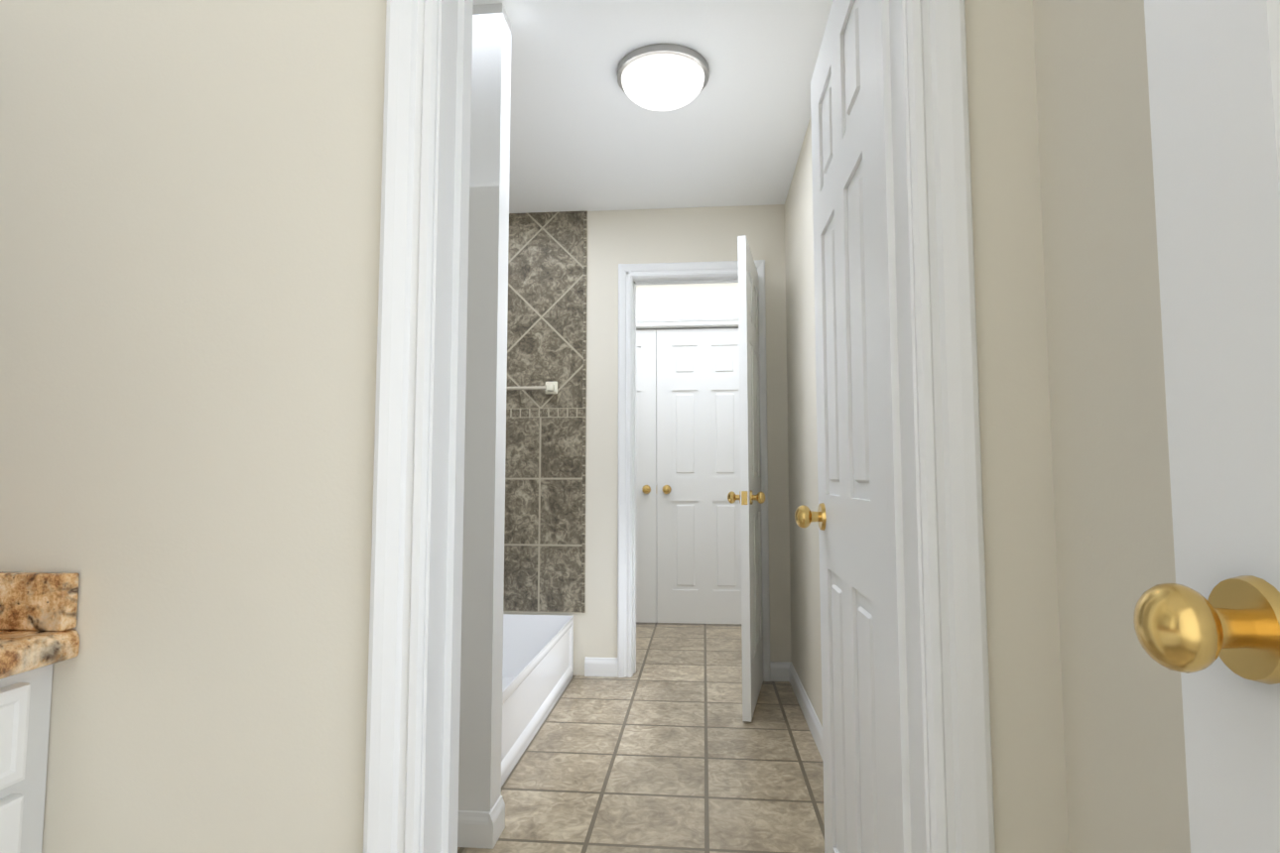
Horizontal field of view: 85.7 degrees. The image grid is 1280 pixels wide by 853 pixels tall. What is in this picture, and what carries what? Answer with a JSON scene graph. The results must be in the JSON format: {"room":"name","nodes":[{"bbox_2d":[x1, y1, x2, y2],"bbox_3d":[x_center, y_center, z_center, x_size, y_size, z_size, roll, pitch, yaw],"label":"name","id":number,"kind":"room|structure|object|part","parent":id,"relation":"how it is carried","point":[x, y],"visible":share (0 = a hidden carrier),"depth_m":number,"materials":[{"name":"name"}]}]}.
{"room":"bathroom","nodes":[
{"label":"bathroom","id":0,"kind":"room"},
{"bbox_2d":[458,2,511,811],"bbox_3d":[-0.804,-0.052,2.051,0.800,2.410,0.100,0,-4,5],"label":"wall","id":1,"kind":"structure","parent":0,"point":[480,735],"depth_m":1.98,"materials":[{"name":"white paint"}]},
{"bbox_2d":[457,806,499,849],"bbox_3d":[-0.803,1.101,1.911,0.813,0.090,0.013,0,-4,5],"label":"baseboard","id":2,"kind":"structure","parent":1,"relation":"attached to","point":[479,830],"depth_m":1.87,"materials":[{"name":"white paint"}]},
{"bbox_2d":[0,0,1069,852],"bbox_3d":[-0.391,-0.128,1.002,1.814,2.410,0.120,0,-4,5],"label":"wall","id":3,"kind":"structure","parent":0,"point":[189,246],"depth_m":0.95,"materials":[{"name":"beige paint"}]},
{"bbox_2d":[0,571,79,631],"bbox_3d":[-1.024,0.239,0.959,0.505,0.075,0.024,0,-4,5],"label":"backsplash","id":4,"kind":"structure","parent":3,"relation":"attached to","point":[29,601],"depth_m":0.93,"materials":[{"name":"brown stone"}]},
{"bbox_2d":[363,0,995,852],"bbox_3d":[0.039,0.051,0.949,0.772,2.044,0.164,0,-4,5],"label":"trim","id":5,"kind":"structure","parent":3,"relation":"attached to","point":[941,710],"depth_m":0.90,"materials":[{"name":"white paint"}]},
{"bbox_2d":[810,0,896,852],"bbox_3d":[0.405,0.113,1.304,0.035,1.948,0.610,0,-4,5],"label":"door","id":6,"kind":"structure","parent":3,"relation":"in","point":[857,725],"depth_m":1.24,"materials":[{"name":"white paint"}]},
{"bbox_2d":[794,503,826,530],"bbox_3d":[0.428,0.202,1.553,0.161,0.062,0.100,0,-4,5],"label":"door knob","id":7,"kind":"object","parent":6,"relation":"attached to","point":[805,516],"depth_m":1.52,"materials":[{"name":"gold metal"}]},
{"bbox_2d":[457,622,824,852],"bbox_3d":[0.148,1.189,2.095,3.440,0.060,5.340,0,-4,5],"label":"floor","id":8,"kind":"structure","parent":0,"point":[664,748],"depth_m":2.40,"materials":[{"name":"tile"}]},
{"bbox_2d":[0,646,79,852],"bbox_3d":[-1.087,0.651,0.315,0.540,0.757,1.256,0,-4,5],"label":"bathroom vanity","id":9,"kind":"object","parent":8,"relation":"on","point":[26,689],"depth_m":0.89,"materials":[{"name":"painted wood"},{"name":"granite"}]},
{"bbox_2d":[0,627,79,670],"bbox_3d":[-1.090,0.254,0.344,0.533,0.041,1.256,0,-4,5],"label":"countertop","id":10,"kind":"structure","parent":9,"relation":"on","point":[16,647],"depth_m":0.89,"materials":[{"name":"brown stone"}]},
{"bbox_2d":[501,614,573,786],"bbox_3d":[-0.760,1.058,2.783,0.717,0.301,1.498,0,-4,5],"label":"bathtub","id":11,"kind":"object","parent":8,"relation":"on","point":[538,666],"visible":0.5,"depth_m":3.02,"materials":[{"name":"white ceramic"}]},
{"bbox_2d":[503,204,791,675],"bbox_3d":[0.277,0.059,3.585,3.440,2.410,0.120,0,-4,5],"label":"wall","id":12,"kind":"structure","parent":0,"point":[595,623],"depth_m":3.56,"materials":[{"name":"beige paint"}]},
{"bbox_2d":[503,417,582,613],"bbox_3d":[-0.678,0.453,3.580,0.765,0.998,0.008,0,-4,5],"label":"wall tiles","id":13,"kind":"structure","parent":12,"relation":"attached to","point":[543,539],"depth_m":3.56,"materials":[{"name":"grey tile"}]},
{"bbox_2d":[506,407,582,417],"bbox_3d":[-0.678,-0.070,3.617,0.765,0.050,0.010,0,-4,5],"label":"tile border","id":14,"kind":"structure","parent":12,"relation":"attached to","point":[549,413],"depth_m":3.60,"materials":[{"name":"grey tile"}]},
{"bbox_2d":[506,211,584,408],"bbox_3d":[-0.678,-0.618,3.657,0.765,1.050,0.008,0,-4,5],"label":"wall tile","id":15,"kind":"structure","parent":12,"relation":"attached to","point":[545,328],"depth_m":3.64,"materials":[{"name":"grey tile"}]},
{"bbox_2d":[506,382,557,393],"bbox_3d":[-0.685,-0.202,3.593,0.512,0.066,0.060,0,-4,5],"label":"towel rail","id":16,"kind":"object","parent":15,"relation":"attached to","point":[550,387],"visible":0.54,"depth_m":3.57,"materials":[{"name":"beige ceramic"}]},
{"bbox_3d":[-0.686,-0.198,3.581,0.410,0.018,0.018,0,-4,5],"label":"rod","id":17,"kind":"part","parent":16,"relation":"part of","materials":[{"name":"beige plastic"}]},
{"bbox_2d":[581,211,587,613],"bbox_3d":[-0.288,-0.098,3.583,0.018,2.098,0.010,0,-4,5],"label":"tile far edge","id":18,"kind":"structure","parent":12,"relation":"attached to","point":[584,412],"depth_m":3.58,"materials":[{"name":"grey tile"}]},
{"bbox_2d":[584,657,617,672],"bbox_3d":[-0.706,1.227,3.657,1.214,0.090,0.013,0,-4,5],"label":"baseboard","id":19,"kind":"structure","parent":12,"relation":"attached to","point":[590,664],"depth_m":3.47,"materials":[{"name":"white paint"}]},
{"bbox_2d":[617,259,770,681],"bbox_3d":[0.271,0.206,3.575,0.760,2.114,0.164,0,-4,5],"label":"trim","id":20,"kind":"structure","parent":12,"relation":"attached to","point":[631,277],"depth_m":3.54,"materials":[{"name":"white paint"}]},
{"bbox_2d":[737,235,763,722],"bbox_3d":[0.511,0.213,3.166,0.035,2.018,0.610,-1,-4,15],"label":"door","id":21,"kind":"structure","parent":12,"relation":"in","point":[750,515],"depth_m":2.94,"materials":[{"name":"white paint"}]},
{"bbox_2d":[727,490,765,505],"bbox_3d":[0.446,0.300,2.911,0.161,0.062,0.100,-1,-4,15],"label":"door knob","id":22,"kind":"object","parent":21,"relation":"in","point":[759,497],"depth_m":2.90,"materials":[{"name":"gold metal"}]},
{"bbox_2d":[769,661,781,676],"bbox_3d":[1.266,1.214,3.476,1.226,0.090,0.013,0,-4,5],"label":"baseboard","id":23,"kind":"structure","parent":12,"relation":"attached to","point":[775,667],"depth_m":3.39,"materials":[{"name":"white paint"}]},
{"bbox_2d":[473,0,833,213],"bbox_3d":[0.148,-1.274,2.273,3.440,0.060,5.340,0,-4,5],"label":"ceiling","id":24,"kind":"structure","parent":0,"point":[587,133],"depth_m":2.64,"materials":[{"name":"white paint"}]},
{"bbox_2d":[617,43,708,111],"bbox_3d":[0.079,-1.181,2.399,0.320,0.109,0.320,0,-4,5],"label":"dome ceiling light","id":25,"kind":"object","parent":24,"relation":"attached to","point":[663,81],"depth_m":2.31,"materials":[{"name":"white glass"}]},
{"bbox_3d":[0.079,-1.223,2.402,0.320,0.024,0.320,0,-4,5],"label":"ceiling light base","id":26,"kind":"part","parent":25,"relation":"part of","materials":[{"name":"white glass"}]},
{"bbox_2d":[636,282,738,316],"bbox_3d":[0.118,-0.878,4.875,1.368,0.356,0.120,0,-4,5],"label":"wall","id":27,"kind":"structure","parent":0,"point":[687,300],"depth_m":4.80,"materials":[{"name":"beige paint"}]},
{"bbox_2d":[636,329,656,623],"bbox_3d":[-0.222,0.331,4.807,0.678,2.018,0.161,0,-4,5],"label":"door","id":28,"kind":"structure","parent":27,"relation":"in","point":[646,476],"depth_m":4.76,"materials":[{"name":"white paint"}]},
{"bbox_3d":[0.066,0.435,4.773,0.100,0.062,0.161,0,-4,5],"label":"knob","id":29,"kind":"part","parent":28,"relation":"part of","materials":[{"name":"gold metal"}]},
{"bbox_2d":[636,314,738,330],"bbox_3d":[0.117,0.293,4.780,1.488,2.114,0.142,0,-4,5],"label":"trim","id":30,"kind":"structure","parent":27,"relation":"attached to","point":[685,322],"depth_m":4.78,"materials":[{"name":"white paint"}]},
{"bbox_2d":[656,328,741,624],"bbox_3d":[0.455,0.327,4.745,0.678,2.018,0.161,0,-4,5],"label":"door","id":31,"kind":"structure","parent":27,"relation":"in","point":[699,563],"depth_m":4.73,"materials":[{"name":"white paint"}]},
{"bbox_3d":[0.167,0.434,4.763,0.100,0.062,0.161,0,-4,5],"label":"knob","id":32,"kind":"part","parent":31,"relation":"part of","materials":[{"name":"gold metal"}]},
{"bbox_2d":[784,0,1190,852],"bbox_3d":[0.629,-0.089,1.539,0.120,2.410,4.140,0,-4,5],"label":"wall","id":33,"kind":"structure","parent":0,"point":[1124,748],"depth_m":0.75,"materials":[{"name":"beige paint"}]},
{"bbox_2d":[780,661,823,762],"bbox_3d":[0.613,1.118,2.148,0.039,0.090,2.520,0,-4,5],"label":"baseboard","id":34,"kind":"structure","parent":33,"relation":"attached to","point":[789,674],"depth_m":2.89,"materials":[{"name":"white paint"}]},
{"bbox_2d":[1133,0,1279,852],"bbox_3d":[0.357,-0.005,0.148,0.161,2.018,0.673,0,-4,5],"label":"entry door","id":35,"kind":"structure","parent":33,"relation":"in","point":[1207,624],"depth_m":0.43,"materials":[{"name":"white paint"}]},
{"bbox_3d":[0.383,0.121,0.425,0.161,0.062,0.100,0,-4,5],"label":"knob","id":36,"kind":"part","parent":35,"relation":"part of","materials":[{"name":"gold metal"}]}
]}

